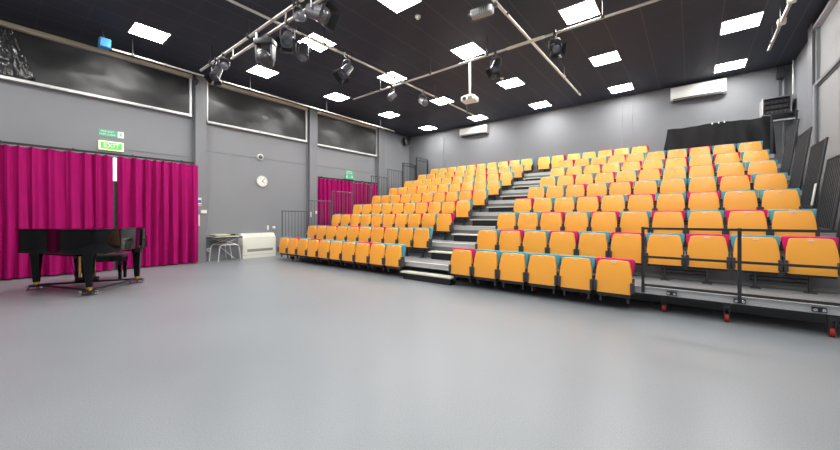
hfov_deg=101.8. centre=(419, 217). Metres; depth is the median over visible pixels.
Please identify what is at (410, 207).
chair
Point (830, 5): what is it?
trim
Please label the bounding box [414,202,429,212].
chair
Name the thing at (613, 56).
recessed light
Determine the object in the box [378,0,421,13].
recessed light
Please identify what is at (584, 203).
chair
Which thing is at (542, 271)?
chair
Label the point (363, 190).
curtain
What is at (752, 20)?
recessed light
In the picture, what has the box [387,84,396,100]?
lantern
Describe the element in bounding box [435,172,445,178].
chair
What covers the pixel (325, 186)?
curtain
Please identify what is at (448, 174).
chair
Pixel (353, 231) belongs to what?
chair
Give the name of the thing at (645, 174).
chair
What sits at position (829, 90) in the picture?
wall
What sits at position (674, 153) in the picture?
chair
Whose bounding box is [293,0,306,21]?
lantern
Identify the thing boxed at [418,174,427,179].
chair
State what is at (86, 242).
grand piano
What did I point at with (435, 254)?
step
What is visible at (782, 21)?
pipe
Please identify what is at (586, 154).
chair
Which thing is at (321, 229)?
chair
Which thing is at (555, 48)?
lantern
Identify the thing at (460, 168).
chair
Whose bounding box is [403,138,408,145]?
wall speaker
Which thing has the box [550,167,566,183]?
chair
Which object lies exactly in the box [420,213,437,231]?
chair
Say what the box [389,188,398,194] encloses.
chair
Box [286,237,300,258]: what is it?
chair
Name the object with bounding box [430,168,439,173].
chair
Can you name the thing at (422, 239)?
chair
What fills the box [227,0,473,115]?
pipe
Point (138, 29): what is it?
recessed light
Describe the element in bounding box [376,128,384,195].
trim
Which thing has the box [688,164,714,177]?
chair
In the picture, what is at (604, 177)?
chair
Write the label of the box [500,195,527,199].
step
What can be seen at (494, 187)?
chair
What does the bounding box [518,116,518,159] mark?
trim
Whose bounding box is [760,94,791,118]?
equipment rack
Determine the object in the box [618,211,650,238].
chair
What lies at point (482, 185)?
chair
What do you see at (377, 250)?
chair
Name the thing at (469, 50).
recessed light
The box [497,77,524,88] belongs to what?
recessed light
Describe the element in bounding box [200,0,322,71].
lighting truss
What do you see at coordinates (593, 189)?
chair
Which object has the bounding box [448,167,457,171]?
chair
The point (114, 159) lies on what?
door
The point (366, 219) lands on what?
chair
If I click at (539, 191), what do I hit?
chair
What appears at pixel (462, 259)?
chair
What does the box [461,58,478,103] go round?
projector
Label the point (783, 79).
trim
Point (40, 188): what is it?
curtain
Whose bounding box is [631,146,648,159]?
chair
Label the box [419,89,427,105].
lantern
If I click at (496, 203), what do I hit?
tier
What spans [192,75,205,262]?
trim
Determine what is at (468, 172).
chair
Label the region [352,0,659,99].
pipe
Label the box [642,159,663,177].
chair
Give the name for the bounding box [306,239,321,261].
chair
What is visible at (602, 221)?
chair
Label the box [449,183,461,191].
chair
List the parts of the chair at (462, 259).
backrest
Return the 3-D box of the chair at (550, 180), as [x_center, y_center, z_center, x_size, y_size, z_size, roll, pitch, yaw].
[3.560,-0.817,9.486,0.463,0.672,0.208,0,0,39]
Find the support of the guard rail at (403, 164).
on the tier at (533, 182)
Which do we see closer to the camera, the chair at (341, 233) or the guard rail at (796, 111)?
the guard rail at (796, 111)
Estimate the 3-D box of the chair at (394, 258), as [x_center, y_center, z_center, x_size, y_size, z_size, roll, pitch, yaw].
[-0.516,0.832,7.029,0.463,0.573,0.225,0,0,39]
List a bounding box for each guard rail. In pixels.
[282,210,307,236]
[308,200,330,225]
[332,191,351,215]
[353,183,370,206]
[371,175,386,203]
[388,169,401,194]
[402,163,415,186]
[416,157,427,179]
[641,227,839,312]
[770,110,797,153]
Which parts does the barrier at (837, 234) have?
post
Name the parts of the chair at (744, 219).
backrest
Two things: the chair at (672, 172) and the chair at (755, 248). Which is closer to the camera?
the chair at (755, 248)
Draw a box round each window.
[0,26,191,116]
[206,83,306,142]
[318,114,376,156]
[816,0,839,85]
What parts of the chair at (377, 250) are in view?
backrest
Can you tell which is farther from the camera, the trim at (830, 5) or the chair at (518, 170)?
the chair at (518, 170)
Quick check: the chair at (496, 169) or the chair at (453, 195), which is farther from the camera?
the chair at (496, 169)
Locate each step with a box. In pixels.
[400,270,456,285]
[428,250,451,260]
[451,233,477,241]
[470,219,497,225]
[486,206,513,211]
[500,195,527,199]
[513,185,538,189]
[523,177,539,180]
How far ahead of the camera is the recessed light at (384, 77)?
9.35 m
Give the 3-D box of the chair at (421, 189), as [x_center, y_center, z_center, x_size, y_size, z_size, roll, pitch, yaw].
[0.089,-0.817,12.249,0.463,0.672,0.208,0,0,39]
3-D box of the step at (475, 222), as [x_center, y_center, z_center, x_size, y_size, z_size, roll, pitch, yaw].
[1.803,0.123,8.592,1.106,0.169,0.246,0,0,39]
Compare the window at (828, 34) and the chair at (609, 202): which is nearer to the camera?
the window at (828, 34)
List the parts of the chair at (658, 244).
backrest, armrest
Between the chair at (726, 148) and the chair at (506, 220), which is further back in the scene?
the chair at (726, 148)
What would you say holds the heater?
on the floor
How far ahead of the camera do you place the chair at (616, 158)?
9.94 m
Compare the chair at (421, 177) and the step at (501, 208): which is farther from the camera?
the chair at (421, 177)
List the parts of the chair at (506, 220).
backrest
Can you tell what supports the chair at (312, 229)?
on the tier at (801, 311)
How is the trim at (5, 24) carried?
attached to the wall at (236, 204)
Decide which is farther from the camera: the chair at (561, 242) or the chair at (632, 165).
the chair at (632, 165)
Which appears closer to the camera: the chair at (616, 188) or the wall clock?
the chair at (616, 188)
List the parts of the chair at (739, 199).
backrest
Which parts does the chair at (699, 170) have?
backrest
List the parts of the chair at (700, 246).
armrest, backrest, armrest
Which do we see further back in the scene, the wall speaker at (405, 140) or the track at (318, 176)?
the wall speaker at (405, 140)
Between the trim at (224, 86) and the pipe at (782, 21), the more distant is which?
the trim at (224, 86)
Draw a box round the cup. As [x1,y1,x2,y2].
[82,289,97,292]
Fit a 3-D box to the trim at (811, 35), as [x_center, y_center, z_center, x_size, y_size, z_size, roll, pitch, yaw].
[7.892,-1.317,6.832,0.120,5.070,0.320,0,0,39]
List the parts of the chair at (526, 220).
backrest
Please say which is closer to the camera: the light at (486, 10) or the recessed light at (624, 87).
the light at (486, 10)
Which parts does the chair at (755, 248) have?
armrest, backrest, armrest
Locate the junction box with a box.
[98,29,110,50]
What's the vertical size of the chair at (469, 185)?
0.672 m
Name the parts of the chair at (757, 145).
backrest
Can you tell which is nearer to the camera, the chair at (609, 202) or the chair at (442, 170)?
the chair at (609, 202)
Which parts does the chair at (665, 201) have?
backrest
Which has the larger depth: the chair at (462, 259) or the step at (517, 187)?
the step at (517, 187)
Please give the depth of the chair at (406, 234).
7.93 m
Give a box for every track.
[0,140,193,163]
[318,176,376,183]
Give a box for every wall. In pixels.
[0,37,408,279]
[409,64,792,239]
[793,41,807,208]
[818,66,839,258]
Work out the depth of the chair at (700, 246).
4.60 m
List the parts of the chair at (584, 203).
backrest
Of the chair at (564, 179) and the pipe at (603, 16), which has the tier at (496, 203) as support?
the chair at (564, 179)
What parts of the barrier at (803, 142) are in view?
post, post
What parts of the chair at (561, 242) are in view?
backrest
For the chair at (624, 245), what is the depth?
5.18 m
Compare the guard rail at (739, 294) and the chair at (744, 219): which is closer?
the guard rail at (739, 294)
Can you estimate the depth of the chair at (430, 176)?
14.15 m
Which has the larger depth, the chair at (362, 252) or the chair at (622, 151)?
the chair at (622, 151)
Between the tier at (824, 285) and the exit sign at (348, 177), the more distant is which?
the exit sign at (348, 177)
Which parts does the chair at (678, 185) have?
backrest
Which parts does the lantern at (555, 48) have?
barn door, barn door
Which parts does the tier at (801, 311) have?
tie rod, tie rod, tie rod, tie rod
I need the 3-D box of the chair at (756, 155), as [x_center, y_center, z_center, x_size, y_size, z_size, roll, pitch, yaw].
[7.423,-1.161,7.554,0.463,0.672,0.208,0,0,39]
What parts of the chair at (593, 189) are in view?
backrest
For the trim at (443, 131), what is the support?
attached to the wall at (594, 126)
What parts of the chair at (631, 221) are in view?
backrest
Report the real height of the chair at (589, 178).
0.672 m
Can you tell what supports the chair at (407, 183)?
on the tier at (524, 191)
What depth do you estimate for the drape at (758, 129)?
8.81 m
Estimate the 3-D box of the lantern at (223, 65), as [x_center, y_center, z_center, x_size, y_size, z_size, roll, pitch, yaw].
[-4.127,-3.292,7.199,0.212,0.399,0.256,0,0,-10]
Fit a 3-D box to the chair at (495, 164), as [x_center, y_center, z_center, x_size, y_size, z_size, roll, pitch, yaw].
[2.856,-1.851,13.475,0.463,0.672,0.208,0,0,39]
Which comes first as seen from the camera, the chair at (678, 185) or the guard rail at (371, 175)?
the chair at (678, 185)
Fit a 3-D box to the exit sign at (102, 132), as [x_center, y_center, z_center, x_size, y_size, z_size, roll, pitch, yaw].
[-7.212,-1.962,7.981,0.014,0.160,0.445,0,0,39]
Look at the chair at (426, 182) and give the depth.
13.17 m
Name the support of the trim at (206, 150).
attached to the wall at (236, 204)
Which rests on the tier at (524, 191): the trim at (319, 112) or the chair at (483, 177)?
the chair at (483, 177)
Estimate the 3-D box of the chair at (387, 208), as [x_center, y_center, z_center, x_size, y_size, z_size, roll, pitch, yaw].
[-1.024,-0.128,10.850,0.463,0.672,0.208,0,0,39]
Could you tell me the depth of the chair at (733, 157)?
7.81 m
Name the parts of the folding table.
leg frame, leg frame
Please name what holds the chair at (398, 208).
on the tier at (459, 229)
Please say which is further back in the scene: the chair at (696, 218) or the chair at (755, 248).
the chair at (696, 218)
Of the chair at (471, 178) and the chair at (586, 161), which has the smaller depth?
the chair at (586, 161)
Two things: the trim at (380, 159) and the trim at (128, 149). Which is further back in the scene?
the trim at (380, 159)
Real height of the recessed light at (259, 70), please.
0.014 m
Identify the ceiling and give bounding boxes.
[0,0,828,136]
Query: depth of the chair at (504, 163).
13.12 m
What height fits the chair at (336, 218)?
0.672 m
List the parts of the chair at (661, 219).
backrest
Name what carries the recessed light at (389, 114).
in the ceiling
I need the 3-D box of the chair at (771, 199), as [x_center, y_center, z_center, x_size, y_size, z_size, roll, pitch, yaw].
[5.753,-0.128,5.455,0.463,0.672,0.208,0,0,39]
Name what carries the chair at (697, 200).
on the tier at (459, 229)
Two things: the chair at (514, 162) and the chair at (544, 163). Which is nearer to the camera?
the chair at (544, 163)
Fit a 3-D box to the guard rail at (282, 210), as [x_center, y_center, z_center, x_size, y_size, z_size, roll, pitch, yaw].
[-3.792,0.338,10.361,0.032,1.111,0.862,0,0,39]
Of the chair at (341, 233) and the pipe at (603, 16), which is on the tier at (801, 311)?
the chair at (341, 233)
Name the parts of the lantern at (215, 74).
barn door, barn door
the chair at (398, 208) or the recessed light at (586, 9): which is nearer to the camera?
the recessed light at (586, 9)
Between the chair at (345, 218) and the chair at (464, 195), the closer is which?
the chair at (464, 195)
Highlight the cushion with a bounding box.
[73,253,128,258]
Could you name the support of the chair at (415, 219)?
on the tier at (824, 285)
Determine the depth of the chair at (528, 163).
12.51 m
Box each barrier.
[780,119,799,175]
[789,127,812,189]
[800,137,828,208]
[815,154,839,229]
[836,218,839,257]
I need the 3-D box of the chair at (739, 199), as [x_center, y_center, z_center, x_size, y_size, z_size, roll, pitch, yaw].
[5.385,-0.128,5.748,0.463,0.672,0.208,0,0,39]
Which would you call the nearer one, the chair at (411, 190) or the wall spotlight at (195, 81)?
the wall spotlight at (195, 81)
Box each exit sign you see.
[98,140,123,151]
[99,129,123,138]
[345,174,353,179]
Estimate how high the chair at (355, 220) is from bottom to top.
0.672 m
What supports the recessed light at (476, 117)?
in the ceiling
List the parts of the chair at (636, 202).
backrest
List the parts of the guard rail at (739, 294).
post, post, rail, rail, rail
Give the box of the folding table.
[206,235,242,261]
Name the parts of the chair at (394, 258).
backrest, armrest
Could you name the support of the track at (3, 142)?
attached to the wall at (236, 204)
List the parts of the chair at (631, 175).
backrest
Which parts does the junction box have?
lid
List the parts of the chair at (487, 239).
backrest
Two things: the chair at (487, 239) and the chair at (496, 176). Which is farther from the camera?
the chair at (496, 176)
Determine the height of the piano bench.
0.500 m
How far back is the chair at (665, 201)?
6.29 m
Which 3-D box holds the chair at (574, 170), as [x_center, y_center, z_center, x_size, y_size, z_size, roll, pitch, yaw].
[4.484,-1.161,9.893,0.463,0.672,0.208,0,0,39]
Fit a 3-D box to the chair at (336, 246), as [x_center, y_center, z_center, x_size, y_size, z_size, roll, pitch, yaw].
[-1.978,0.832,8.192,0.463,0.573,0.225,0,0,39]
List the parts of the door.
daylight pane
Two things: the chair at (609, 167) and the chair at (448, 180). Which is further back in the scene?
the chair at (448, 180)
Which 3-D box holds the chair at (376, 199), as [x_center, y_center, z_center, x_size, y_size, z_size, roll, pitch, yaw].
[-1.563,-0.472,12.422,0.463,0.672,0.208,0,0,39]
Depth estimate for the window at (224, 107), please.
10.54 m
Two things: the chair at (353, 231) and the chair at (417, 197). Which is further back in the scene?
the chair at (417, 197)
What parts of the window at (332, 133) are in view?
frame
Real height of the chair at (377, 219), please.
0.672 m
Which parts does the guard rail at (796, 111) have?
post, rail, rail, post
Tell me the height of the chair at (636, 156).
0.672 m
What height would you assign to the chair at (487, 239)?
0.672 m
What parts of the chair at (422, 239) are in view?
backrest, armrest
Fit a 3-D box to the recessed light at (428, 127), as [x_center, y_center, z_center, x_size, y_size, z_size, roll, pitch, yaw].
[0.342,-3.845,14.624,0.600,0.014,0.600,0,0,39]
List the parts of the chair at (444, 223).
backrest, armrest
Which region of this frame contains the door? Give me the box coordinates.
[43,158,172,275]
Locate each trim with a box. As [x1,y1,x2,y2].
[0,20,192,78]
[128,149,190,157]
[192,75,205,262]
[206,80,307,110]
[206,150,305,164]
[306,108,317,234]
[318,111,376,129]
[318,165,375,173]
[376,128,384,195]
[443,131,443,167]
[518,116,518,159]
[622,96,622,147]
[632,95,632,146]
[777,79,784,152]
[792,60,793,93]
[808,23,817,208]
[811,0,837,31]
[811,83,816,202]
[817,63,839,87]
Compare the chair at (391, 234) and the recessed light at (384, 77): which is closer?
the chair at (391, 234)
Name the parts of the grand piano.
leg, lid, lyre rod, leg, leg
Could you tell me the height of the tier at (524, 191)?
0.500 m
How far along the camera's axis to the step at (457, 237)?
7.92 m
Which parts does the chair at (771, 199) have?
backrest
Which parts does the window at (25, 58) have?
frame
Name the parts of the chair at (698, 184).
backrest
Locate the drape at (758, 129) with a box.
[663,117,775,157]
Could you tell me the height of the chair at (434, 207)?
0.672 m
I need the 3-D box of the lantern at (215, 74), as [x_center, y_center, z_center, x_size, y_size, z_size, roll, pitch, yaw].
[-4.434,-3.189,7.387,0.311,0.606,0.377,0,0,9]
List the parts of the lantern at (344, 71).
barn door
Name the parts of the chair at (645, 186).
backrest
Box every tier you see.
[291,249,839,336]
[405,233,839,293]
[431,220,835,255]
[453,202,816,225]
[472,189,802,212]
[487,176,790,200]
[501,164,780,190]
[514,154,773,181]
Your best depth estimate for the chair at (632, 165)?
8.96 m
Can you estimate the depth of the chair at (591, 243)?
5.46 m
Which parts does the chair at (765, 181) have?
backrest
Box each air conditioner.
[459,124,488,137]
[670,78,725,102]
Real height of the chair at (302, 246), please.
0.573 m
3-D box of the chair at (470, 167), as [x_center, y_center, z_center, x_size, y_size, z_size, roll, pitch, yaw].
[2.125,-1.851,14.056,0.463,0.672,0.208,0,0,39]
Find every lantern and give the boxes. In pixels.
[204,57,222,85]
[218,51,230,69]
[275,18,296,53]
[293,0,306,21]
[296,31,310,62]
[305,0,338,31]
[333,52,352,84]
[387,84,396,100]
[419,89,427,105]
[486,50,503,79]
[548,30,565,57]
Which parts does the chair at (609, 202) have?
backrest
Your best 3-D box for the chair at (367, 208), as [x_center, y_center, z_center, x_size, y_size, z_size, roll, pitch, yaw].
[-1.755,-0.128,11.432,0.463,0.672,0.208,0,0,39]
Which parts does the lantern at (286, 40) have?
barn door, barn door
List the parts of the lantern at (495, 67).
barn door, barn door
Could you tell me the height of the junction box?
0.374 m
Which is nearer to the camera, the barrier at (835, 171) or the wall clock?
the barrier at (835, 171)
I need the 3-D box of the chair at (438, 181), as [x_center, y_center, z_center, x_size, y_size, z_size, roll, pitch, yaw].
[0.646,-1.161,12.948,0.463,0.672,0.208,0,0,39]
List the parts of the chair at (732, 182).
backrest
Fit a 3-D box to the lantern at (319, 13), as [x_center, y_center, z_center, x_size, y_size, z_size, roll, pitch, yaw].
[-1.480,-3.148,5.144,0.495,0.648,0.357,0,0,25]
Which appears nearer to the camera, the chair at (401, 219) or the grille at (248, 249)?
the chair at (401, 219)
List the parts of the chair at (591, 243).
backrest, armrest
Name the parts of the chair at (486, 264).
backrest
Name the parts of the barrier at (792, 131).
post, post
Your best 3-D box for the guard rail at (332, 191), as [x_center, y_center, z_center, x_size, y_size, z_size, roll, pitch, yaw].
[-2.679,-0.351,11.760,0.032,1.111,0.862,0,0,39]
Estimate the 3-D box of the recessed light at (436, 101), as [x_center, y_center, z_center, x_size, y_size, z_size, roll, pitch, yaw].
[0.725,-3.845,11.252,0.600,0.014,0.600,0,0,39]
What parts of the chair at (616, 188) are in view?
backrest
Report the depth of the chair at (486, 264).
5.66 m
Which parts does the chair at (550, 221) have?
backrest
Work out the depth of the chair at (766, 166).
6.82 m
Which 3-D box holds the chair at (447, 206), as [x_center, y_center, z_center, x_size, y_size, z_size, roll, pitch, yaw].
[0.803,-0.128,9.396,0.463,0.672,0.208,0,0,39]
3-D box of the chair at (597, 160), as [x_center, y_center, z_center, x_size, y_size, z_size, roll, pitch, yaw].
[5.408,-1.506,10.300,0.463,0.672,0.208,0,0,39]
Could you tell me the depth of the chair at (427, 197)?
10.90 m
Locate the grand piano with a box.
[16,227,146,295]
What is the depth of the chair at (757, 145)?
8.22 m
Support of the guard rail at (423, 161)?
on the tier at (771, 156)
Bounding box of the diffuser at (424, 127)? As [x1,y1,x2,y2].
[421,126,436,129]
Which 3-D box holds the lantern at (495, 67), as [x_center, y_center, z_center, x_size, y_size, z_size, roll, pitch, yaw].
[1.571,-3.203,7.085,0.319,0.577,0.358,0,0,39]
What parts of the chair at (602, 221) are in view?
backrest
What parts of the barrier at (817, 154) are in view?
post, rail, post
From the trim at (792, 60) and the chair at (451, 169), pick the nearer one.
the trim at (792, 60)
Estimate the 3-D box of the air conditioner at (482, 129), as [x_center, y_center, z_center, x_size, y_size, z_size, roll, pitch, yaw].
[2.215,-3.566,14.063,1.250,0.332,0.235,0,0,39]
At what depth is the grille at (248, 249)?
10.43 m
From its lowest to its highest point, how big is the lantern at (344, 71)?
0.661 m
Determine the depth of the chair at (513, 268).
5.37 m
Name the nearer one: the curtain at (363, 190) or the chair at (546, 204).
the chair at (546, 204)
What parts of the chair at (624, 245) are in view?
backrest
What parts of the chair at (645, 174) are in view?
backrest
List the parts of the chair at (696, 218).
backrest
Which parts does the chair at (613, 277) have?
armrest, backrest, armrest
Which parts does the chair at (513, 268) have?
backrest, armrest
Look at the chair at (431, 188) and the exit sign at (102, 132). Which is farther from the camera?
the chair at (431, 188)
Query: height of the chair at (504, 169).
0.672 m
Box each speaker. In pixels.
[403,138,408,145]
[776,67,784,80]
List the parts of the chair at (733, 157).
backrest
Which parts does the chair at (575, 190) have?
backrest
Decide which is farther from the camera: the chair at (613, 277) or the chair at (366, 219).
the chair at (366, 219)
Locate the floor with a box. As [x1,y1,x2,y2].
[0,255,839,449]
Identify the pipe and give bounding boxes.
[111,39,393,131]
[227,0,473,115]
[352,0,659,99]
[492,0,580,95]
[767,0,796,50]
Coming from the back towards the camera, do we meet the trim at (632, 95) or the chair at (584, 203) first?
the trim at (632, 95)
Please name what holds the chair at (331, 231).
on the tier at (801, 311)
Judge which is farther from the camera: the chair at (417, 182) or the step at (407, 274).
the chair at (417, 182)
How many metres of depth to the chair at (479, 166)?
13.70 m
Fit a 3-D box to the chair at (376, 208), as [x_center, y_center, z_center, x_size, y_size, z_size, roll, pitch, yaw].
[-1.390,-0.128,11.141,0.463,0.672,0.208,0,0,39]
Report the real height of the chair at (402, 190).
0.672 m
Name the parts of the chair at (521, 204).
backrest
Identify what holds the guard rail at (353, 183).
on the tier at (476, 215)
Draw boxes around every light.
[128,21,170,43]
[246,65,279,77]
[253,32,276,68]
[297,32,336,51]
[323,92,349,101]
[377,71,406,83]
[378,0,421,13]
[378,111,399,117]
[418,125,437,130]
[429,96,454,104]
[450,42,485,59]
[467,114,487,120]
[468,0,497,21]
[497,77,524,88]
[528,101,551,108]
[558,0,600,24]
[589,50,620,66]
[608,82,633,93]
[714,58,747,72]
[720,11,763,34]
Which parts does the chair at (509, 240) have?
backrest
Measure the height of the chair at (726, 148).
0.672 m
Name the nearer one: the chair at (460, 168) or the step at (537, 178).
the step at (537, 178)
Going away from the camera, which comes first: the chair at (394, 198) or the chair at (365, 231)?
the chair at (365, 231)
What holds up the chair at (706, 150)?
on the tier at (533, 182)
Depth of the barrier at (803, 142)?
6.27 m
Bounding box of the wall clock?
[256,176,267,186]
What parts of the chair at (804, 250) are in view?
armrest, backrest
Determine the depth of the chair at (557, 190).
8.43 m
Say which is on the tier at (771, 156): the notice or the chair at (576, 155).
the chair at (576, 155)
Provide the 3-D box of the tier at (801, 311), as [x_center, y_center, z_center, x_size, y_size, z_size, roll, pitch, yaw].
[0.464,0.980,6.981,11.030,0.475,0.926,0,0,39]
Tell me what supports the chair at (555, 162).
on the tier at (771, 156)
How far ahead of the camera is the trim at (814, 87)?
6.58 m
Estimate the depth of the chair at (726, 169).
7.11 m
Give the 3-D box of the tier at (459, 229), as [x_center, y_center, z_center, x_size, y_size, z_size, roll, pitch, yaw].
[1.577,0.303,8.380,11.030,0.500,0.926,0,0,39]
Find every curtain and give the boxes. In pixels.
[0,144,112,278]
[116,156,197,268]
[318,178,352,225]
[354,182,376,204]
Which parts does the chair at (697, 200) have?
backrest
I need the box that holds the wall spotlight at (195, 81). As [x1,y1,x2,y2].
[192,76,198,84]
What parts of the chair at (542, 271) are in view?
armrest, backrest, armrest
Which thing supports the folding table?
on the floor
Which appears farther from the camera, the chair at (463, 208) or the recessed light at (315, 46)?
the chair at (463, 208)
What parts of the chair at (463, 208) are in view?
backrest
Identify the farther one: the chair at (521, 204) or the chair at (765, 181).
the chair at (521, 204)
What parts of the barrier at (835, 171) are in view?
post, post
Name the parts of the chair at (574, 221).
backrest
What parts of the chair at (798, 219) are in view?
backrest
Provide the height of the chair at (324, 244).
0.573 m
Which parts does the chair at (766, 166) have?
backrest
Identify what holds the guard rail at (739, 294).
attached to the tier at (801, 311)
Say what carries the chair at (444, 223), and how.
on the tier at (824, 285)
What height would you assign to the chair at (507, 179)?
0.672 m
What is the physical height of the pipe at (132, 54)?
0.373 m
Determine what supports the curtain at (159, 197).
hanging from the track at (3, 142)
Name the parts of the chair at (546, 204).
backrest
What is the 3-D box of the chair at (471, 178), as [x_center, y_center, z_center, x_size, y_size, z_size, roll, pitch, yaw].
[1.742,-1.161,12.076,0.463,0.672,0.208,0,0,39]
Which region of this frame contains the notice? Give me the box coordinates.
[198,198,201,205]
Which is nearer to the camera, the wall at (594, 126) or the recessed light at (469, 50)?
the recessed light at (469, 50)
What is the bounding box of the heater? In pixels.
[238,232,275,258]
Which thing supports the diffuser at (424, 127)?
attached to the recessed light at (428, 127)
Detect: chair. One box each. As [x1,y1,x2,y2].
[277,237,290,257]
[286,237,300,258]
[296,238,310,259]
[306,225,318,238]
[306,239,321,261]
[315,225,328,238]
[316,239,332,262]
[324,226,338,239]
[328,240,344,264]
[330,214,342,225]
[335,226,349,240]
[339,214,352,225]
[340,241,357,266]
[345,226,360,240]
[349,214,362,225]
[352,204,363,213]
[353,242,372,268]
[357,226,372,241]
[359,214,372,225]
[361,204,372,213]
[368,243,388,270]
[369,227,386,242]
[370,204,382,213]
[370,214,383,226]
[372,195,382,203]
[380,195,391,203]
[380,203,393,213]
[381,214,396,226]
[382,227,400,243]
[383,244,405,272]
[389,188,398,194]
[390,194,401,202]
[391,203,404,213]
[393,213,409,226]
[397,227,415,255]
[398,187,407,193]
[399,194,411,202]
[402,202,416,212]
[404,181,413,186]
[406,213,423,227]
[407,186,417,193]
[411,193,422,201]
[412,228,432,257]
[413,180,422,185]
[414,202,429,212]
[417,185,427,192]
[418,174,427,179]
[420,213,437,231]
[422,179,432,185]
[422,192,434,201]
[427,173,436,178]
[427,185,438,192]
[427,201,442,212]
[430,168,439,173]
[432,178,442,184]
[432,192,446,201]
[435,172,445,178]
[435,213,454,239]
[438,184,449,191]
[439,168,447,172]
[440,201,456,217]
[442,177,452,183]
[445,171,455,177]
[446,191,459,200]
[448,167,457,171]
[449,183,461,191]
[449,248,475,282]
[452,176,463,183]
[454,200,472,225]
[455,170,465,176]
[457,166,466,170]
[457,190,473,200]
[461,182,474,190]
[463,175,475,182]
[465,169,476,175]
[467,164,476,169]
[472,189,488,211]
[472,249,501,285]
[473,181,487,189]
[475,174,487,181]
[475,229,499,249]
[476,168,487,174]
[477,163,487,168]
[487,162,497,167]
[487,167,498,173]
[487,173,500,180]
[487,180,501,199]
[495,212,518,229]
[497,230,523,251]
[497,251,529,289]
[498,161,509,166]
[499,166,511,172]
[500,172,513,189]
[509,160,521,165]
[511,165,524,181]
[512,198,533,211]
[516,212,540,230]
[521,158,533,173]
[521,230,549,253]
[526,253,560,293]
[527,186,546,197]
[532,197,554,211]
[537,156,551,171]
[538,212,564,230]
[539,176,557,191]
[545,185,565,203]
[547,231,578,254]
[550,155,565,167]
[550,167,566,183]
[552,197,576,222]
[556,175,575,193]
[558,255,595,298]
[559,160,574,173]
[563,212,590,245]
[564,184,586,206]
[566,166,583,182]
[567,153,581,165]
[575,158,590,173]
[575,173,594,193]
[575,196,600,211]
[576,231,609,273]
[582,151,596,164]
[584,164,601,180]
[585,183,608,202]
[589,211,619,237]
[591,156,607,171]
[593,257,634,303]
[594,172,615,190]
[598,149,613,162]
[599,195,626,217]
[602,162,621,179]
[608,154,625,170]
[608,181,632,202]
[609,232,640,264]
[614,148,630,161]
[615,170,637,189]
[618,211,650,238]
[622,161,641,178]
[626,194,654,217]
[627,153,645,168]
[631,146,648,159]
[633,180,658,201]
[638,168,661,188]
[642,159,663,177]
[645,233,684,280]
[646,150,665,167]
[651,211,685,236]
[655,193,685,215]
[659,178,686,199]
[662,166,686,187]
[665,157,687,173]
[667,148,687,164]
[685,234,730,284]
[686,210,724,234]
[687,176,717,192]
[687,191,720,210]
[688,146,710,163]
[688,154,712,173]
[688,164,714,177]
[712,144,735,163]
[714,152,739,173]
[716,162,745,185]
[718,174,751,200]
[721,190,759,218]
[725,210,769,241]
[730,235,782,288]
[737,141,762,161]
[741,149,769,171]
[746,160,778,184]
[751,172,789,199]
[759,188,802,218]
[768,209,819,242]
[781,236,839,293]
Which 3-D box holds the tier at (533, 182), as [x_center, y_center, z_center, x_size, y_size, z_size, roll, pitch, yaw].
[3.804,-1.075,11.178,11.030,0.500,0.926,0,0,39]
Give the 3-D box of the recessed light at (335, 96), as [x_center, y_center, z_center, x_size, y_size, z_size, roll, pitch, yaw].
[-2.647,-3.845,10.869,0.600,0.014,0.600,0,0,39]
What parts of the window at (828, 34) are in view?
frame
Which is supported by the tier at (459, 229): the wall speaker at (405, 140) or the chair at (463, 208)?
the chair at (463, 208)
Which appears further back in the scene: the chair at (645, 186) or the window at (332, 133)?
the window at (332, 133)
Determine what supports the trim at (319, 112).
attached to the wall at (236, 204)
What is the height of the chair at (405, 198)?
0.672 m
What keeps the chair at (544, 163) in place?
on the tier at (771, 156)
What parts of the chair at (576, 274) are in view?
armrest, backrest, armrest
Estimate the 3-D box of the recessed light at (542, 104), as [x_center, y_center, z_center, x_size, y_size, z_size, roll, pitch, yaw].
[4.098,-3.845,11.635,0.600,0.014,0.600,0,0,39]
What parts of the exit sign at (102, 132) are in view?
pictogram panel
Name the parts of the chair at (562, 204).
backrest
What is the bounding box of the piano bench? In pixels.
[73,253,128,278]
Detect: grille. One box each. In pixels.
[247,248,272,251]
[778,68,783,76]
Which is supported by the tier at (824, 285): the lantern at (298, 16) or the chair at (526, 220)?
the chair at (526, 220)
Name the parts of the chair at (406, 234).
backrest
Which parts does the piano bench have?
leg, leg, leg, leg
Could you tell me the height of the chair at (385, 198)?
0.672 m
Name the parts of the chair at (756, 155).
backrest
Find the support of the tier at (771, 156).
attached to the tier at (533, 182)
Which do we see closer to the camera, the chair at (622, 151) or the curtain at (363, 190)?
the chair at (622, 151)
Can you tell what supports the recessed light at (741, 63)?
in the ceiling
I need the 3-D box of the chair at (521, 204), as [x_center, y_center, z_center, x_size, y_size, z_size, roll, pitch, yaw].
[2.447,-0.128,8.087,0.463,0.672,0.208,0,0,39]
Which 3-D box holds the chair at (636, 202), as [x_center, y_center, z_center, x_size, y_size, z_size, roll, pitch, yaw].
[4.283,-0.128,6.625,0.463,0.672,0.208,0,0,39]
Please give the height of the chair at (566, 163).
0.672 m
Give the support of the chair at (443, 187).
on the tier at (496, 203)
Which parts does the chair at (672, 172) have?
backrest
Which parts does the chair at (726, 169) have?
backrest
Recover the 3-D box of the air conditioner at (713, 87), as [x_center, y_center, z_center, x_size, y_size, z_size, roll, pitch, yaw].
[7.809,-3.568,9.610,1.210,0.397,0.235,0,0,39]
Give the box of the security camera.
[256,154,263,159]
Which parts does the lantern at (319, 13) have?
barn door, barn door, barn door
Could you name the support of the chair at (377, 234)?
on the tier at (801, 311)
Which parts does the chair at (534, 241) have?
backrest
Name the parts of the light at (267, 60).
yoke arm, yoke arm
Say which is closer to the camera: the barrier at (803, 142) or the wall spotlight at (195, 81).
the barrier at (803, 142)

